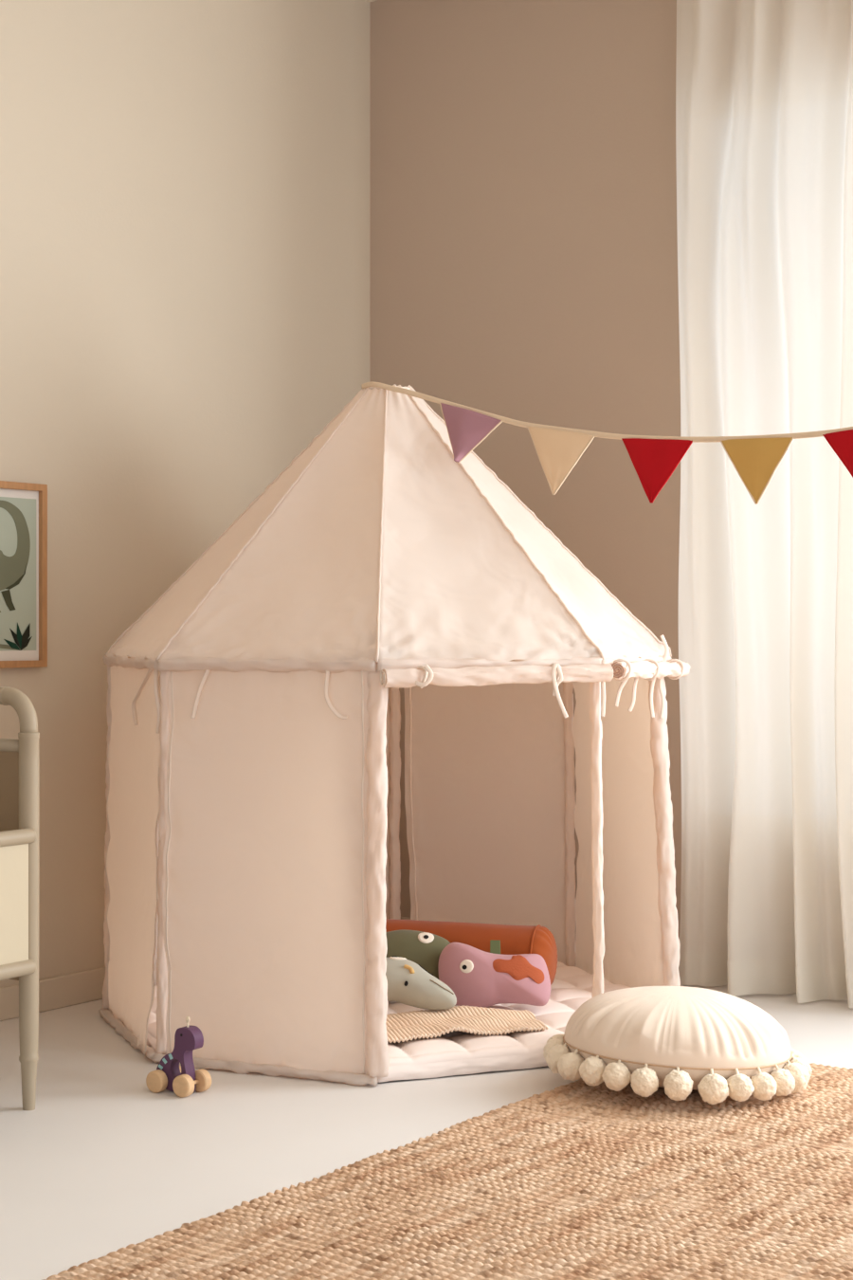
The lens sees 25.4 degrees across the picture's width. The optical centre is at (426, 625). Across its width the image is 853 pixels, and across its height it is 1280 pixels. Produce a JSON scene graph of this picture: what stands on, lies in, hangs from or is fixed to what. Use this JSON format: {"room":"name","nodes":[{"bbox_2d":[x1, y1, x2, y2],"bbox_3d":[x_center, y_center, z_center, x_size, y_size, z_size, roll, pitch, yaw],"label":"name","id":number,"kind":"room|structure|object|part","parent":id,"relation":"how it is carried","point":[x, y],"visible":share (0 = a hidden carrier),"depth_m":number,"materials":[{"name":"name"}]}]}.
{"room":"children's room","nodes":[
{"label":"children's room","id":0,"kind":"room"},
{"bbox_2d":[0,0,370,987],"bbox_3d":[-2.289,-0.455,2.720,0.100,2.750,7.300,0,0,36],"label":"wall","id":1,"kind":"structure","parent":0,"point":[185,185],"depth_m":4.81,"materials":[{"name":"paint"}]},
{"bbox_2d":[0,480,47,668],"bbox_3d":[-1.010,-0.119,4.382,0.022,0.434,0.337,0,0,36],"label":"framed print","id":2,"kind":"object","parent":1,"relation":"attached to","point":[23,505],"visible":1,"depth_m":4.46,"materials":[{"name":"white paper"}]},
{"bbox_2d":[0,967,105,1021],"bbox_3d":[-2.277,0.881,2.642,0.012,0.077,7.188,0,0,36],"label":"baseboard","id":3,"kind":"structure","parent":1,"relation":"attached to","point":[63,991],"depth_m":4.56,"materials":[{"name":"paint"}]},
{"bbox_2d":[0,966,852,1279],"bbox_3d":[-0.184,0.970,1.195,5.300,0.100,7.300,0,0,36],"label":"floor","id":4,"kind":"structure","parent":0,"point":[102,1163],"depth_m":3.48,"materials":[{"name":"paint"}]},
{"bbox_2d":[0,686,39,1110],"bbox_3d":[-1.291,0.518,3.379,0.651,0.804,1.041,0,0,36],"label":"cot","id":5,"kind":"object","parent":4,"relation":"on","point":[19,758],"visible":1,"depth_m":3.59,"materials":[{"name":"paint"}]},
{"bbox_3d":[-0.997,0.455,3.784,0.564,0.445,0.012,0,0,36],"label":"panel","id":6,"kind":"part","parent":5,"relation":"part of","materials":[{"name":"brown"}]},
{"bbox_3d":[-0.997,0.230,3.784,0.594,0.026,0.025,0,0,36],"label":"cross rail","id":7,"kind":"part","parent":5,"relation":"part of","materials":[{"name":"beige paint"}]},
{"bbox_3d":[-1.042,0.522,3.199,0.012,0.245,0.970,0,0,36],"label":"panel","id":8,"kind":"part","parent":5,"relation":"part of","materials":[{"name":"beige wood"}]},
{"bbox_3d":[-1.039,0.646,3.197,0.029,0.029,0.992,0,0,36],"label":"rail","id":9,"kind":"part","parent":5,"relation":"part of","materials":[{"name":"beige paint"}]},
{"bbox_3d":[-1.039,0.398,3.197,0.029,0.029,0.992,0,0,36],"label":"rail","id":10,"kind":"part","parent":5,"relation":"part of","materials":[{"name":"beige paint"}]},
{"bbox_3d":[-0.997,0.163,3.784,0.627,0.090,0.034,0,0,36],"label":"arched rail","id":11,"kind":"part","parent":5,"relation":"part of","materials":[{"name":"beige paint"}]},
{"bbox_3d":[-0.757,0.561,3.610,0.040,0.718,0.040,0,0,0],"label":"post","id":12,"kind":"part","parent":5,"relation":"part of","materials":[{"name":"beige paint"}]},
{"bbox_2d":[146,1016,211,1097],"bbox_3d":[-0.489,0.844,3.744,0.111,0.152,0.072,0,0,33],"label":"dinosaur","id":13,"kind":"object","parent":4,"relation":"on","point":[184,1080],"visible":1,"depth_m":3.73,"materials":[{"name":"purple paint"}]},
{"bbox_2d":[146,961,630,1082],"bbox_3d":[-0.092,0.889,4.450,1.210,0.058,1.209,0,0,23],"label":"floor mat","id":14,"kind":"object","parent":4,"relation":"on","point":[458,1052],"visible":0.09,"depth_m":3.95,"materials":[{"name":"beige fabric"}]},
{"bbox_2d":[385,929,450,979],"bbox_3d":[-0.071,0.785,4.391,0.285,0.156,0.106,0,0,8],"label":"pillow","id":15,"kind":"object","parent":14,"relation":"on","point":[425,949],"visible":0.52,"depth_m":4.36,"materials":[{"name":"green fabric"}]},
{"bbox_2d":[385,1005,548,1042],"bbox_3d":[-0.044,0.850,4.028,0.604,0.030,0.286,0,0,-7],"label":"knitted blanket","id":16,"kind":"object","parent":14,"relation":"on","point":[406,1026],"visible":0.73,"depth_m":4.05,"materials":[{"name":"beige fabric"}]},
{"bbox_2d":[385,955,457,1009],"bbox_3d":[-0.047,0.786,4.180,0.238,0.108,0.099,0,0,13],"label":"pillow","id":17,"kind":"object","parent":16,"relation":"on","point":[410,983],"visible":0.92,"depth_m":4.14,"materials":[{"name":"beige fabric"}]},
{"bbox_2d":[385,918,557,985],"bbox_3d":[-0.019,0.787,4.553,0.670,0.163,0.163,0,0,16],"label":"bolster cushion","id":18,"kind":"object","parent":14,"relation":"on","point":[515,940],"visible":0.3,"depth_m":4.45,"materials":[{"name":"orange fabric"}]},
{"bbox_2d":[438,940,550,1007],"bbox_3d":[0.153,0.790,4.287,0.258,0.146,0.109,0,0,9],"label":"pillow","id":19,"kind":"object","parent":14,"relation":"on","point":[477,978],"visible":0.98,"depth_m":4.25,"materials":[{"name":"pink fabric"}]},
{"bbox_2d":[98,384,690,1086],"bbox_3d":[-0.080,0.181,4.443,1.291,1.484,1.266,0,0,23],"label":"tent","id":20,"kind":"object","parent":4,"relation":"on","point":[251,836],"visible":0.98,"depth_m":4.06,"materials":[{"name":"fabric"}]},
{"bbox_3d":[-0.649,0.495,4.688,0.026,0.834,0.488,0,0,24],"label":"wall panel","id":21,"kind":"part","parent":20,"relation":"part of","materials":[{"name":"fabric"}]},
{"bbox_3d":[-0.655,0.495,4.228,0.043,0.834,0.493,0,0,-19],"label":"wall panel","id":22,"kind":"part","parent":20,"relation":"part of","materials":[{"name":"fabric"}]},
{"bbox_3d":[-0.328,0.494,3.890,0.485,0.833,0.025,0,0,24],"label":"wall panel","id":23,"kind":"part","parent":20,"relation":"part of","materials":[{"name":"fabric"}]},
{"bbox_3d":[-0.316,0.494,5.010,0.478,0.832,0.031,0,0,-22],"label":"wall panel","id":24,"kind":"part","parent":20,"relation":"part of","materials":[{"name":"fabric"}]},
{"bbox_3d":[0.151,0.495,5.005,0.468,0.834,0.024,0,0,24],"label":"wall panel","id":25,"kind":"part","parent":20,"relation":"part of","materials":[{"name":"fabric"}]},
{"bbox_3d":[0.148,0.101,3.864,0.501,0.045,0.040,0,0,-22],"label":"rolled door","id":26,"kind":"part","parent":20,"relation":"part of","materials":[{"name":"fabric"}]},
{"bbox_2d":[361,381,852,504],"bbox_3d":[0.512,-0.406,3.943,1.633,0.319,0.063,0,0,36],"label":"garland","id":27,"kind":"object","parent":20,"relation":"hanging from","point":[756,459],"visible":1,"depth_m":4.00,"materials":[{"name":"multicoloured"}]},
{"bbox_3d":[0.469,0.495,4.674,0.025,0.833,0.478,0,0,-21],"label":"wall panel","id":28,"kind":"part","parent":20,"relation":"part of","materials":[{"name":"fabric"}]},
{"bbox_3d":[0.504,0.098,4.228,0.040,0.047,0.512,0,0,23],"label":"rolled door","id":29,"kind":"part","parent":20,"relation":"part of","materials":[{"name":"fabric"}]},
{"bbox_2d":[43,1062,852,1279],"bbox_3d":[0.465,0.909,2.151,3.722,0.016,3.957,0,0,0],"label":"jute rug","id":30,"kind":"object","parent":4,"relation":"on","point":[577,1179],"visible":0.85,"depth_m":2.97,"materials":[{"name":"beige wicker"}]},
{"bbox_2d":[543,986,812,1104],"bbox_3d":[0.497,0.814,3.767,0.528,0.181,0.524,0,0,0],"label":"cushion","id":31,"kind":"object","parent":30,"relation":"on","point":[680,1040],"visible":1,"depth_m":3.60,"materials":[{"name":"beige fabric"}]},
{"bbox_2d":[370,0,681,938],"bbox_3d":[1.969,-0.455,4.080,5.200,2.750,0.100,0,0,36],"label":"wall","id":32,"kind":"structure","parent":0,"point":[524,231],"depth_m":5.21,"materials":[{"name":"brown paint"}]},
{"bbox_2d":[388,914,410,919],"bbox_3d":[1.936,0.881,4.035,5.200,0.077,0.012,0,0,36],"label":"baseboard","id":33,"kind":"structure","parent":32,"relation":"attached to","point":[402,918],"depth_m":5.48,"materials":[{"name":"brown paint"}]},
{"bbox_3d":[-0.184,-1.880,1.195,8.575,0.100,9.021,0,0,0],"label":"ceiling","id":34,"kind":"structure","parent":0,"visible":0},
{"bbox_3d":[0.982,-1.809,4.604,0.783,0.042,0.576,0,0,0],"label":"rail","id":35,"kind":"object","parent":34,"relation":"attached to","visible":0},
{"bbox_2d":[676,0,852,1008],"bbox_3d":[0.932,-0.434,4.643,0.725,2.701,0.172,0,0,36],"label":"sheer curtain","id":36,"kind":"object","parent":35,"relation":"hanging from","point":[764,88],"visible":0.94,"depth_m":4.71,"materials":[{"name":"white fabric"}]}
]}

